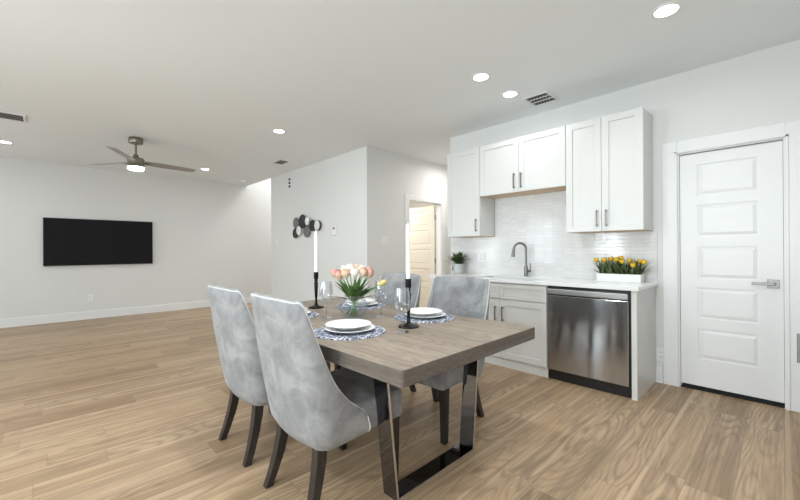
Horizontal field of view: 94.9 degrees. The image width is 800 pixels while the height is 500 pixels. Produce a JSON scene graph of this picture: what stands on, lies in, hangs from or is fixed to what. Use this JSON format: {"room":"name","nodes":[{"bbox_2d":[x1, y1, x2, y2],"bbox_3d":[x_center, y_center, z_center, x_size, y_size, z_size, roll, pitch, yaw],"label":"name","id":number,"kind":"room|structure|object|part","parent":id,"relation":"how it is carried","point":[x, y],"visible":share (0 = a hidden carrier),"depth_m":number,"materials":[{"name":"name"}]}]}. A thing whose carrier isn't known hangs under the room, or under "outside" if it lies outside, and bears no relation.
{"room":"dining area","nodes":[
{"label":"dining area","id":0,"kind":"room"},
{"bbox_2d":[0,157,271,318],"bbox_3d":[-4.370,-1.257,7.949,11.540,5.000,0.140,0,0,-44],"label":"wall","id":1,"kind":"structure","parent":0,"point":[200,228],"depth_m":7.09,"materials":[{"name":"paint"}]},
{"bbox_2d":[87,295,92,301],"bbox_3d":[-5.606,0.868,6.644,0.075,0.120,0.009,0,0,-44],"label":"wall outlet","id":2,"kind":"object","parent":1,"relation":"attached to","point":[89,297],"visible":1,"depth_m":6.64,"materials":[{"name":"white plastic"}]},
{"bbox_2d":[43,217,152,265],"bbox_3d":[-5.471,-0.140,6.746,1.556,0.824,0.059,0,0,-44],"label":"television","id":3,"kind":"object","parent":1,"relation":"attached to","point":[66,241],"visible":1,"depth_m":6.66,"materials":[{"name":"black plastic"}]},
{"bbox_2d":[0,297,247,327],"bbox_3d":[-5.971,1.177,6.289,6.677,0.145,0.014,0,0,-44],"label":"baseboard","id":4,"kind":"structure","parent":1,"relation":"attached to","point":[64,317],"depth_m":6.71,"materials":[{"name":"paint"}]},
{"bbox_2d":[271,146,373,300],"bbox_3d":[-1.544,-0.145,6.576,0.120,2.740,3.195,0,0,-44],"label":"wall","id":5,"kind":"structure","parent":0,"point":[337,191],"depth_m":6.23,"materials":[{"name":"paint"}]},
{"bbox_2d":[288,177,290,188],"bbox_3d":[-2.126,-1.293,7.083,0.012,0.230,0.110,0,0,-44],"label":"air vent","id":6,"kind":"object","parent":5,"relation":"in","point":[289,178],"visible":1,"depth_m":7.08,"materials":[{"name":"paint"}]},
{"bbox_2d":[293,214,320,237],"bbox_3d":[-1.682,-0.433,6.579,0.074,0.424,0.998,0,0,-44],"label":"wall sculpture","id":7,"kind":"object","parent":5,"relation":"attached to","point":[303,222],"visible":1,"depth_m":6.60,"materials":[{"name":"grey metal"}]},
{"bbox_2d":[332,226,335,234],"bbox_3d":[-1.067,-0.314,5.975,0.023,0.150,0.090,0,0,-44],"label":"thermostat","id":8,"kind":"object","parent":5,"relation":"attached to","point":[333,227],"visible":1,"depth_m":5.96,"materials":[{"name":"white plastic"}]},
{"bbox_2d":[0,0,799,185],"bbox_3d":[-1.048,-1.582,4.482,11.540,0.120,9.705,0,0,-44],"label":"ceiling","id":9,"kind":"structure","parent":0,"point":[203,83],"depth_m":3.05,"materials":[{"name":"paint"}]},
{"bbox_2d":[0,140,13,143],"bbox_3d":[-5.470,-1.491,5.088,0.172,0.008,0.172,0,0,-44],"label":"recessed light","id":10,"kind":"object","parent":9,"relation":"in","point":[1,141],"visible":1,"depth_m":5.10,"materials":[{"name":"paint"}]},
{"bbox_2d":[0,111,26,122],"bbox_3d":[-4.570,-1.498,3.948,0.775,0.010,0.310,0,0,-44],"label":"ceiling vent","id":11,"kind":"object","parent":9,"relation":"in","point":[3,115],"visible":1,"depth_m":4.15,"materials":[{"name":"metal"}]},
{"bbox_2d":[91,136,194,171],"bbox_3d":[-3.432,-1.288,5.029,1.186,0.438,1.307,0,0,-44],"label":"ceiling fan","id":12,"kind":"object","parent":9,"relation":"hanging from","point":[134,163],"visible":1,"depth_m":4.92,"materials":[{"name":"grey metal"}]},
{"bbox_3d":[-3.963,-1.183,5.032,0.642,0.038,0.128,0,0,12],"label":"blade","id":13,"kind":"part","parent":12,"relation":"part of","materials":[{"name":"grey wood"}]},
{"bbox_3d":[-3.430,-1.187,4.540,0.128,0.038,0.642,0,0,-17],"label":"blade","id":14,"kind":"part","parent":12,"relation":"part of","materials":[{"name":"grey wood"}]},
{"bbox_3d":[-3.286,-1.186,5.269,0.128,0.038,0.642,0,0,39],"label":"blade","id":15,"kind":"part","parent":12,"relation":"part of","materials":[{"name":"grey wood"}]},
{"bbox_2d":[272,129,285,132],"bbox_3d":[-1.544,-1.514,4.688,0.172,0.008,0.172,0,0,-44],"label":"recessed light","id":16,"kind":"object","parent":9,"relation":"in","point":[273,130],"visible":1,"depth_m":4.69,"materials":[{"name":"paint"}]},
{"bbox_2d":[272,159,290,164],"bbox_3d":[-2.040,-1.508,6.312,0.200,0.010,0.320,0,0,-44],"label":"ceiling vent","id":17,"kind":"object","parent":9,"relation":"in","point":[280,162],"visible":1,"depth_m":6.32,"materials":[{"name":"metal"}]},
{"bbox_2d":[471,72,490,81],"bbox_3d":[0.718,-1.530,3.258,0.172,0.008,0.172,0,0,-44],"label":"recessed light","id":18,"kind":"object","parent":9,"relation":"in","point":[482,76],"visible":1,"depth_m":3.25,"materials":[{"name":"paint"}]},
{"bbox_2d":[501,90,518,97],"bbox_3d":[1.083,-1.531,3.616,0.172,0.008,0.172,0,0,-44],"label":"recessed light","id":19,"kind":"object","parent":9,"relation":"in","point":[511,93],"visible":1,"depth_m":3.61,"materials":[{"name":"paint"}]},
{"bbox_2d":[522,91,558,106],"bbox_3d":[1.428,-1.532,3.735,0.280,0.010,0.260,0,0,-44],"label":"ceiling vent","id":20,"kind":"object","parent":9,"relation":"in","point":[545,97],"visible":1,"depth_m":3.73,"materials":[{"name":"metal"}]},
{"bbox_2d":[650,1,682,18],"bbox_3d":[1.712,-1.537,2.363,0.172,0.008,0.172,0,0,-44],"label":"recessed light","id":21,"kind":"object","parent":9,"relation":"in","point":[668,9],"visible":1,"depth_m":2.36,"materials":[{"name":"paint"}]},
{"bbox_2d":[0,303,799,499],"bbox_3d":[-1.032,1.268,4.477,11.540,0.100,9.705,0,0,-44],"label":"floor","id":22,"kind":"structure","parent":0,"point":[127,407],"depth_m":2.37,"materials":[{"name":"brown wood"}]},
{"bbox_2d":[208,284,330,467],"bbox_3d":[-0.853,0.712,2.364,0.635,1.002,0.562,0,0,-44],"label":"dining chair","id":23,"kind":"object","parent":22,"relation":"on","point":[234,327],"visible":0.62,"depth_m":2.08,"materials":[{"name":"grey fabric"}]},
{"bbox_3d":[-1.102,1.042,2.380,0.121,0.344,0.069,0,0,-44],"label":"leg","id":24,"kind":"part","parent":23,"relation":"part of","materials":[{"name":"brown wood"}]},
{"bbox_3d":[-0.939,0.550,2.282,0.399,0.677,0.556,0,0,-44],"label":"backrest","id":25,"kind":"part","parent":23,"relation":"part of","materials":[{"name":"grey fabric"}]},
{"bbox_3d":[-0.845,1.040,2.112,0.121,0.344,0.069,0,0,-44],"label":"leg","id":26,"kind":"part","parent":23,"relation":"part of","materials":[{"name":"brown wood"}]},
{"bbox_3d":[-0.792,0.793,2.421,0.470,0.165,0.516,0,0,-44],"label":"seat","id":27,"kind":"part","parent":23,"relation":"part of","materials":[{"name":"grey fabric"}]},
{"bbox_2d":[250,292,401,499],"bbox_3d":[-0.388,0.709,1.888,0.635,1.002,0.562,0,0,-44],"label":"dining chair","id":28,"kind":"object","parent":22,"relation":"on","point":[322,409],"visible":1,"depth_m":1.64,"materials":[{"name":"grey fabric"}]},
{"bbox_3d":[-0.637,1.039,1.904,0.121,0.344,0.069,0,0,-44],"label":"leg","id":29,"kind":"part","parent":28,"relation":"part of","materials":[{"name":"brown wood"}]},
{"bbox_3d":[-0.474,0.547,1.806,0.399,0.677,0.556,0,0,-44],"label":"backrest","id":30,"kind":"part","parent":28,"relation":"part of","materials":[{"name":"grey fabric"}]},
{"bbox_3d":[-0.380,1.037,1.636,0.121,0.344,0.069,0,0,-44],"label":"leg","id":31,"kind":"part","parent":28,"relation":"part of","materials":[{"name":"brown wood"}]},
{"bbox_3d":[-0.351,1.038,2.237,0.048,0.344,0.048,0,0,-44],"label":"leg","id":32,"kind":"part","parent":28,"relation":"part of","materials":[{"name":"brown wood"}]},
{"bbox_3d":[-0.328,0.789,1.945,0.470,0.165,0.516,0,0,-44],"label":"seat","id":33,"kind":"part","parent":28,"relation":"part of","materials":[{"name":"grey fabric"}]},
{"bbox_3d":[-0.035,1.035,1.908,0.048,0.344,0.048,0,0,-44],"label":"leg","id":34,"kind":"part","parent":28,"relation":"part of","materials":[{"name":"brown wood"}]},
{"bbox_2d":[334,273,421,391],"bbox_3d":[-0.179,0.710,3.148,0.635,1.002,0.562,0,0,-44],"label":"dining chair","id":35,"kind":"object","parent":22,"relation":"on","point":[392,296],"visible":0.19,"depth_m":3.33,"materials":[{"name":"grey fabric"}]},
{"bbox_3d":[-0.528,1.040,3.127,0.048,0.344,0.048,0,0,-44],"label":"leg","id":36,"kind":"part","parent":35,"relation":"part of","materials":[{"name":"brown wood"}]},
{"bbox_3d":[-0.094,0.547,3.230,0.399,0.677,0.556,0,0,-44],"label":"backrest","id":37,"kind":"part","parent":35,"relation":"part of","materials":[{"name":"grey fabric"}]},
{"bbox_3d":[0.074,1.037,3.131,0.121,0.344,0.069,0,0,-44],"label":"leg","id":38,"kind":"part","parent":35,"relation":"part of","materials":[{"name":"brown wood"}]},
{"bbox_2d":[248,297,534,499],"bbox_3d":[-0.295,0.830,2.443,1.090,0.760,1.975,0,0,-45],"label":"dining table","id":39,"kind":"object","parent":22,"relation":"on","point":[429,350],"visible":0.7,"depth_m":1.80,"materials":[{"name":"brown wood"}]},
{"bbox_2d":[307,311,318,318],"bbox_3d":[-0.761,0.450,2.515,0.404,0.006,0.404,0,0,-44],"label":"placemat","id":40,"kind":"object","parent":39,"relation":"on","point":[310,314],"visible":0.16,"depth_m":2.54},
{"bbox_2d":[308,272,323,308],"bbox_3d":[-0.657,0.312,2.879,0.122,0.281,0.122,0,0,-44],"label":"candle holder","id":41,"kind":"object","parent":39,"relation":"on","point":[315,306],"visible":1,"depth_m":2.87,"materials":[{"name":"black paint"}]},
{"bbox_2d":[314,231,317,271],"bbox_3d":[-0.659,0.024,2.880,0.024,0.358,0.024,0,0,-44],"label":"candle","id":42,"kind":"object","parent":41,"relation":"on","point":[315,233],"visible":1,"depth_m":2.87,"materials":[{"name":"white wax"}]},
{"bbox_2d":[314,325,385,340],"bbox_3d":[-0.280,0.446,2.021,0.404,0.006,0.404,0,0,-44],"label":"placemat","id":43,"kind":"object","parent":39,"relation":"on","point":[322,333],"visible":0.48,"depth_m":1.92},
{"bbox_2d":[325,324,374,333],"bbox_3d":[-0.274,0.432,2.020,0.272,0.020,0.272,0,0,-44],"label":"plate","id":44,"kind":"object","parent":43,"relation":"on","point":[371,326],"visible":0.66,"depth_m":1.99,"materials":[{"name":"white ceramic"}]},
{"bbox_2d":[325,319,370,329],"bbox_3d":[-0.284,0.412,2.025,0.252,0.020,0.252,0,0,-44],"label":"plate","id":45,"kind":"object","parent":44,"relation":"on","point":[341,324],"visible":1,"depth_m":2.05,"materials":[{"name":"white ceramic"}]},
{"bbox_2d":[335,303,384,309],"bbox_3d":[-0.320,0.448,2.959,0.404,0.006,0.404,0,0,-44],"label":"placemat","id":46,"kind":"object","parent":39,"relation":"on","point":[339,306],"visible":0.56,"depth_m":2.85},
{"bbox_2d":[344,301,377,306],"bbox_3d":[-0.314,0.434,2.958,0.272,0.020,0.272,0,0,-44],"label":"plate","id":47,"kind":"object","parent":46,"relation":"on","point":[372,302],"visible":0.68,"depth_m":2.94,"materials":[{"name":"white ceramic"}]},
{"bbox_2d":[344,298,374,303],"bbox_3d":[-0.325,0.414,2.963,0.252,0.020,0.252,0,0,-44],"label":"plate","id":48,"kind":"object","parent":47,"relation":"on","point":[362,300],"visible":0.8,"depth_m":2.98,"materials":[{"name":"white ceramic"}]},
{"bbox_2d":[395,287,410,333],"bbox_3d":[0.012,0.327,2.004,0.091,0.242,0.091,0,0,-44],"label":"wine glass","id":49,"kind":"object","parent":39,"relation":"on","point":[399,331],"visible":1,"depth_m":2.00,"materials":[{"name":"clear glass"}]},
{"bbox_2d":[398,278,418,328],"bbox_3d":[0.049,0.307,2.139,0.122,0.281,0.122,0,0,-44],"label":"candle holder","id":50,"kind":"object","parent":39,"relation":"on","point":[408,325],"visible":0.98,"depth_m":2.13,"materials":[{"name":"black paint"}]},
{"bbox_2d":[406,224,409,278],"bbox_3d":[0.047,0.018,2.140,0.024,0.358,0.024,0,0,-44],"label":"candle","id":51,"kind":"object","parent":50,"relation":"on","point":[407,225],"visible":0.92,"depth_m":2.13,"materials":[{"name":"white wax"}]},
{"bbox_2d":[394,313,454,323],"bbox_3d":[0.160,0.444,2.436,0.404,0.006,0.404,0,0,-44],"label":"placemat","id":52,"kind":"object","parent":39,"relation":"on","point":[447,317],"visible":0.48,"depth_m":2.33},
{"bbox_2d":[405,312,445,318],"bbox_3d":[0.166,0.430,2.435,0.272,0.020,0.272,0,0,-44],"label":"plate","id":53,"kind":"object","parent":52,"relation":"on","point":[437,315],"visible":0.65,"depth_m":2.40,"materials":[{"name":"white ceramic"}]},
{"bbox_2d":[404,307,441,314],"bbox_3d":[0.156,0.410,2.440,0.252,0.020,0.252,0,0,-44],"label":"plate","id":54,"kind":"object","parent":53,"relation":"on","point":[419,310],"visible":0.92,"depth_m":2.47,"materials":[{"name":"white ceramic"}]},
{"bbox_3d":[0.180,0.861,2.018,0.790,0.690,0.097,0,0,-45],"label":"leg frame","id":55,"kind":"part","parent":39,"relation":"part of","materials":[{"name":"silver metal"}]},
{"bbox_3d":[-0.306,0.373,2.435,0.188,0.154,0.188,0,0,-44],"label":"glass vase","id":56,"kind":"object","parent":39,"relation":"on","visible":0},
{"bbox_2d":[331,269,357,314],"bbox_3d":[-0.375,0.282,2.408,0.196,0.310,0.059,0,0,-38],"label":"tulip","id":57,"kind":"object","parent":56,"relation":"in","point":[338,275],"visible":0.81,"depth_m":2.38,"materials":[{"name":"pink plant"}]},
{"bbox_2d":[331,268,358,314],"bbox_3d":[-0.366,0.276,2.439,0.186,0.312,0.058,0,0,-3],"label":"tulip","id":58,"kind":"object","parent":56,"relation":"in","point":[334,270],"visible":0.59,"depth_m":2.43,"materials":[{"name":"pink plant"}]},
{"bbox_2d":[341,268,353,300],"bbox_3d":[-0.338,0.273,2.382,0.081,0.309,0.152,0,0,4],"label":"tulip","id":59,"kind":"object","parent":56,"relation":"in","point":[345,273],"visible":0.98,"depth_m":2.36,"materials":[{"name":"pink plant"}]},
{"bbox_2d":[346,264,354,315],"bbox_3d":[-0.347,0.264,2.469,0.057,0.343,0.128,0,0,-44],"label":"tulip","id":60,"kind":"object","parent":56,"relation":"in","point":[349,267],"visible":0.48,"depth_m":2.44,"materials":[{"name":"beige plant"}]},
{"bbox_2d":[349,267,362,315],"bbox_3d":[-0.287,0.273,2.372,0.084,0.327,0.155,0,0,-44],"label":"tulip","id":61,"kind":"object","parent":56,"relation":"in","point":[354,271],"visible":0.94,"depth_m":2.36,"materials":[{"name":"white plant"}]},
{"bbox_2d":[352,264,359,315],"bbox_3d":[-0.299,0.263,2.480,0.056,0.340,0.142,0,0,5],"label":"tulip","id":62,"kind":"object","parent":56,"relation":"in","point":[355,265],"visible":0.35,"depth_m":2.49,"materials":[{"name":"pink plant"}]},
{"bbox_2d":[354,267,368,303],"bbox_3d":[-0.258,0.271,2.397,0.164,0.325,0.058,0,0,19],"label":"tulip","id":63,"kind":"object","parent":56,"relation":"in","point":[363,272],"visible":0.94,"depth_m":2.39,"materials":[{"name":"pink plant"}]},
{"bbox_2d":[350,266,372,315],"bbox_3d":[-0.250,0.274,2.450,0.163,0.326,0.078,0,0,-44],"label":"tulip","id":64,"kind":"object","parent":56,"relation":"in","point":[365,289],"visible":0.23,"depth_m":2.47,"materials":[{"name":"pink plant"}]},
{"bbox_2d":[349,268,375,315],"bbox_3d":[-0.238,0.276,2.434,0.198,0.322,0.065,0,0,8],"label":"tulip","id":65,"kind":"object","parent":56,"relation":"in","point":[370,271],"visible":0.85,"depth_m":2.42,"materials":[{"name":"pink plant"}]},
{"bbox_2d":[346,278,386,314],"bbox_3d":[-0.221,0.303,2.423,0.278,0.252,0.051,0,0,8],"label":"tulip","id":66,"kind":"object","parent":56,"relation":"in","point":[383,282],"visible":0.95,"depth_m":2.41,"materials":[{"name":"green plant"}]},
{"bbox_3d":[-0.244,0.327,2.425,0.231,0.204,0.006,0,0,10],"label":"stem","id":67,"kind":"part","parent":66,"relation":"part of","materials":[{"name":"green plant"}]},
{"bbox_2d":[390,276,489,444],"bbox_3d":[0.292,0.706,2.648,0.562,1.002,0.635,0,0,43],"label":"dining chair","id":68,"kind":"object","parent":22,"relation":"on","point":[466,296],"visible":0.32,"depth_m":2.72,"materials":[{"name":"grey fabric"}]},
{"bbox_3d":[0.275,1.035,2.898,0.069,0.344,0.121,0,0,43],"label":"leg","id":69,"kind":"part","parent":68,"relation":"part of","materials":[{"name":"brown wood"}]},
{"bbox_3d":[0.236,0.787,2.588,0.516,0.165,0.470,0,0,43],"label":"seat","id":70,"kind":"part","parent":68,"relation":"part of","materials":[{"name":"grey fabric"}]},
{"bbox_3d":[0.277,1.034,2.296,0.048,0.344,0.048,0,0,43],"label":"leg","id":71,"kind":"part","parent":68,"relation":"part of","materials":[{"name":"brown wood"}]},
{"bbox_3d":[0.372,0.544,2.734,0.556,0.677,0.399,0,0,43],"label":"backrest","id":72,"kind":"part","parent":68,"relation":"part of","materials":[{"name":"grey fabric"}]},
{"bbox_3d":[0.546,1.033,2.644,0.069,0.344,0.121,0,0,43],"label":"leg","id":73,"kind":"part","parent":68,"relation":"part of","materials":[{"name":"brown wood"}]},
{"bbox_2d":[484,282,548,377],"bbox_3d":[1.245,0.767,3.994,0.659,0.874,0.980,0,0,-44],"label":"base cabinet","id":74,"kind":"object","parent":22,"relation":"on","point":[515,303],"visible":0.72,"depth_m":3.61,"materials":[{"name":"paint"}]},
{"bbox_3d":[0.869,0.808,3.973,0.019,0.597,0.487,0,0,-44],"label":"door","id":75,"kind":"part","parent":74,"relation":"part of","materials":[{"name":"paint"}]},
{"bbox_3d":[0.867,0.423,3.974,0.019,0.155,0.487,0,0,-44],"label":"drawer","id":76,"kind":"part","parent":74,"relation":"part of","materials":[{"name":"paint"}]},
{"bbox_3d":[1.206,0.421,3.620,0.019,0.155,0.487,0,0,-44],"label":"drawer","id":77,"kind":"part","parent":74,"relation":"part of","materials":[{"name":"paint"}]},
{"bbox_3d":[1.208,0.806,3.619,0.019,0.597,0.487,0,0,-44],"label":"door","id":78,"kind":"part","parent":74,"relation":"part of","materials":[{"name":"paint"}]},
{"bbox_2d":[429,273,657,290],"bbox_3d":[1.338,0.313,3.892,0.641,0.032,2.200,0,0,-44],"label":"countertop","id":79,"kind":"structure","parent":74,"relation":"on","point":[536,280],"depth_m":3.45,"materials":[{"name":"white stone"}]},
{"bbox_2d":[443,250,467,272],"bbox_3d":[0.750,0.150,4.771,0.368,0.302,0.389,0,0,-44],"label":"potted plant","id":80,"kind":"object","parent":79,"relation":"on","point":[458,259],"visible":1,"depth_m":4.71,"materials":[{"name":"green plant"}]},
{"bbox_3d":[0.756,0.239,4.761,0.136,0.124,0.136,0,0,-44],"label":"pot","id":81,"kind":"part","parent":80,"relation":"part of","materials":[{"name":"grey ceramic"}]},
{"bbox_2d":[511,242,530,276],"bbox_3d":[1.359,0.103,4.131,0.218,0.387,0.086,0,0,9],"label":"faucet","id":82,"kind":"object","parent":79,"relation":"on","point":[526,270],"visible":0.99,"depth_m":4.12,"materials":[{"name":"grey metal"}]},
{"bbox_3d":[1.349,0.049,4.130,0.162,0.277,0.025,0,0,-5],"label":"spout","id":83,"kind":"part","parent":82,"relation":"part of","materials":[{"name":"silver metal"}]},
{"bbox_2d":[589,255,650,282],"bbox_3d":[2.027,0.170,3.402,0.615,0.242,0.214,0,0,42],"label":"flower planter","id":84,"kind":"object","parent":79,"relation":"on","point":[619,271],"visible":1,"depth_m":3.36,"materials":[{"name":"ceramic"}]},
{"bbox_2d":[547,286,631,397],"bbox_3d":[1.827,0.766,3.396,0.643,0.868,0.684,0,0,-44],"label":"dishwasher","id":85,"kind":"object","parent":22,"relation":"on","point":[590,340],"visible":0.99,"depth_m":3.15,"materials":[{"name":"silver metal"}]},
{"bbox_3d":[1.608,0.380,3.188,0.042,0.050,0.656,0,0,-44],"label":"handle","id":86,"kind":"part","parent":85,"relation":"part of","materials":[{"name":"silver metal"}]},
{"bbox_2d":[631,287,655,400],"bbox_3d":[2.090,0.761,3.142,0.618,0.874,0.039,0,0,-44],"label":"end panel","id":87,"kind":"object","parent":22,"relation":"on","point":[643,302],"visible":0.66,"depth_m":3.04,"materials":[{"name":"paint"}]},
{"bbox_2d":[373,148,450,297],"bbox_3d":[1.189,-0.160,7.066,4.503,2.740,0.120,0,0,-44],"label":"wall","id":88,"kind":"structure","parent":0,"point":[395,175],"depth_m":5.78,"materials":[{"name":"paint"}]},
{"bbox_2d":[382,236,387,243],"bbox_3d":[-0.234,-0.152,5.612,0.120,0.120,0.009,0,0,-44],"label":"light switch","id":89,"kind":"object","parent":88,"relation":"attached to","point":[384,238],"visible":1,"depth_m":5.61,"materials":[{"name":"white plastic"}]},
{"bbox_2d":[410,206,435,306],"bbox_3d":[0.341,0.203,6.880,0.111,2.000,0.796,0,0,-44],"label":"door","id":90,"kind":"structure","parent":88,"relation":"in","point":[422,219],"depth_m":6.81,"materials":[{"name":"beige paint"}]},
{"bbox_2d":[405,193,444,273],"bbox_3d":[0.408,0.151,6.302,1.000,2.125,0.138,0,0,-44],"label":"trim","id":91,"kind":"structure","parent":88,"relation":"attached to","point":[440,206],"depth_m":6.54,"materials":[{"name":"paint"}]},
{"bbox_2d":[410,202,434,207],"bbox_3d":[0.494,-0.153,8.530,0.120,2.740,2.955,0,0,-44],"label":"wall","id":92,"kind":"structure","parent":0,"point":[412,205],"depth_m":8.53,"materials":[{"name":"paint"}]},
{"bbox_2d":[450,39,799,382],"bbox_3d":[2.097,-0.171,3.657,0.130,2.740,3.935,0,0,-44],"label":"wall","id":93,"kind":"structure","parent":0,"point":[762,87],"depth_m":3.41,"materials":[{"name":"paint"}]},
{"bbox_2d":[447,147,494,237],"bbox_3d":[0.874,-0.688,4.588,0.364,1.048,0.483,0,0,-44],"label":"upper cabinet","id":94,"kind":"object","parent":93,"relation":"attached to","point":[470,214],"visible":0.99,"depth_m":4.47,"materials":[{"name":"paint"}]},
{"bbox_3d":[0.893,-0.166,4.602,0.297,0.004,0.481,0,0,-44],"label":"panel","id":95,"kind":"part","parent":94,"relation":"part of","materials":[{"name":"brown wood"}]},
{"bbox_2d":[477,253,484,261],"bbox_3d":[1.032,0.096,4.667,0.009,0.115,0.115,0,0,-44],"label":"wall outlet","id":96,"kind":"object","parent":93,"relation":"attached to","point":[480,256],"visible":1,"depth_m":4.67,"materials":[{"name":"white plastic"}]},
{"bbox_2d":[480,126,565,198],"bbox_3d":[1.384,-0.922,4.055,0.364,0.588,0.990,0,0,-44],"label":"upper cabinet","id":97,"kind":"object","parent":93,"relation":"attached to","point":[531,164],"visible":0.99,"depth_m":3.92,"materials":[{"name":"paint"}]},
{"bbox_3d":[1.112,-0.921,4.139,0.019,0.585,0.489,0,0,-44],"label":"door","id":98,"kind":"part","parent":97,"relation":"part of","materials":[{"name":"paint"}]},
{"bbox_3d":[1.230,-0.750,3.978,0.034,0.164,0.012,0,0,-44],"label":"handle","id":99,"kind":"part","parent":97,"relation":"part of","materials":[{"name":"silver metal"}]},
{"bbox_3d":[1.287,-0.746,3.918,0.034,0.164,0.012,0,0,-44],"label":"handle","id":100,"kind":"part","parent":97,"relation":"part of","materials":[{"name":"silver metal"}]},
{"bbox_3d":[1.401,-0.630,4.070,0.297,0.004,0.988,0,0,-44],"label":"panel","id":101,"kind":"part","parent":97,"relation":"part of","materials":[{"name":"brown wood"}]},
{"bbox_3d":[1.454,-0.923,3.782,0.019,0.585,0.495,0,0,-44],"label":"door","id":102,"kind":"part","parent":97,"relation":"part of","materials":[{"name":"paint"}]},
{"bbox_2d":[566,107,652,232],"bbox_3d":[1.953,-0.697,3.462,0.364,1.048,0.648,0,0,-44],"label":"upper cabinet","id":103,"kind":"object","parent":93,"relation":"attached to","point":[609,158],"visible":1,"depth_m":3.32,"materials":[{"name":"paint"}]},
{"bbox_3d":[1.739,-0.695,3.486,0.019,1.045,0.315,0,0,-44],"label":"door","id":104,"kind":"part","parent":103,"relation":"part of","materials":[{"name":"paint"}]},
{"bbox_3d":[1.807,-0.291,3.378,0.034,0.153,0.012,0,0,-44],"label":"handle","id":105,"kind":"part","parent":103,"relation":"part of","materials":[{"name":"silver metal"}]},
{"bbox_3d":[1.972,-0.175,3.476,0.297,0.004,0.646,0,0,-44],"label":"panel","id":106,"kind":"part","parent":103,"relation":"part of","materials":[{"name":"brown wood"}]},
{"bbox_3d":[1.963,-0.697,3.252,0.019,1.045,0.327,0,0,-44],"label":"door","id":107,"kind":"part","parent":103,"relation":"part of","materials":[{"name":"paint"}]},
{"bbox_2d":[656,366,662,382],"bbox_3d":[2.873,1.120,2.763,0.014,0.145,1.585,0,0,-44],"label":"baseboard","id":108,"kind":"structure","parent":93,"relation":"attached to","point":[659,370],"depth_m":3.31,"materials":[{"name":"paint"}]},
{"bbox_2d":[656,347,662,360],"bbox_3d":[2.351,0.942,3.311,0.009,0.115,0.070,0,0,-44],"label":"wall outlet","id":109,"kind":"object","parent":93,"relation":"attached to","point":[659,351],"visible":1,"depth_m":3.32,"materials":[{"name":"white plastic"}]},
{"bbox_2d":[662,120,799,412],"bbox_3d":[2.699,0.120,3.020,0.144,2.148,0.871,0,0,-44],"label":"trim","id":110,"kind":"structure","parent":93,"relation":"attached to","point":[789,132],"depth_m":2.93,"materials":[{"name":"paint"}]},
{"bbox_2d":[680,140,784,402],"bbox_3d":[2.670,0.166,2.991,0.102,1.986,0.627,0,0,-44],"label":"door","id":111,"kind":"structure","parent":93,"relation":"in","point":[732,254],"depth_m":2.98,"materials":[{"name":"paint"}]},
{"bbox_3d":[2.796,0.260,2.828,0.057,0.021,0.129,0,0,-44],"label":"lever","id":112,"kind":"part","parent":111,"relation":"part of","materials":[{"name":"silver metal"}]},
{"bbox_3d":[2.856,0.259,2.812,0.010,0.064,0.066,0,0,-44],"label":"handle","id":113,"kind":"part","parent":111,"relation":"part of","materials":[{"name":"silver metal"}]},
{"bbox_2d":[681,383,784,407],"bbox_3d":[2.719,1.188,3.030,0.108,0.012,0.631,0,0,-44],"label":"trim","id":114,"kind":"structure","parent":93,"relation":"attached to","point":[701,388],"depth_m":2.99,"materials":[{"name":"black"}]},
{"bbox_2d":[783,204,784,378],"bbox_3d":[3.349,-0.178,3.644,0.100,2.740,1.055,0,0,-44],"label":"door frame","id":115,"kind":"structure","parent":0,"point":[783,204],"depth_m":3.38,"materials":[{"name":"white wood"}]},
{"bbox_2d":[797,333,799,362],"bbox_3d":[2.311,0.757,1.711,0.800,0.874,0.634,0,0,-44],"label":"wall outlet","id":116,"kind":"object","parent":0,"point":[798,335],"visible":1,"depth_m":1.76,"materials":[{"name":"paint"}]}
]}

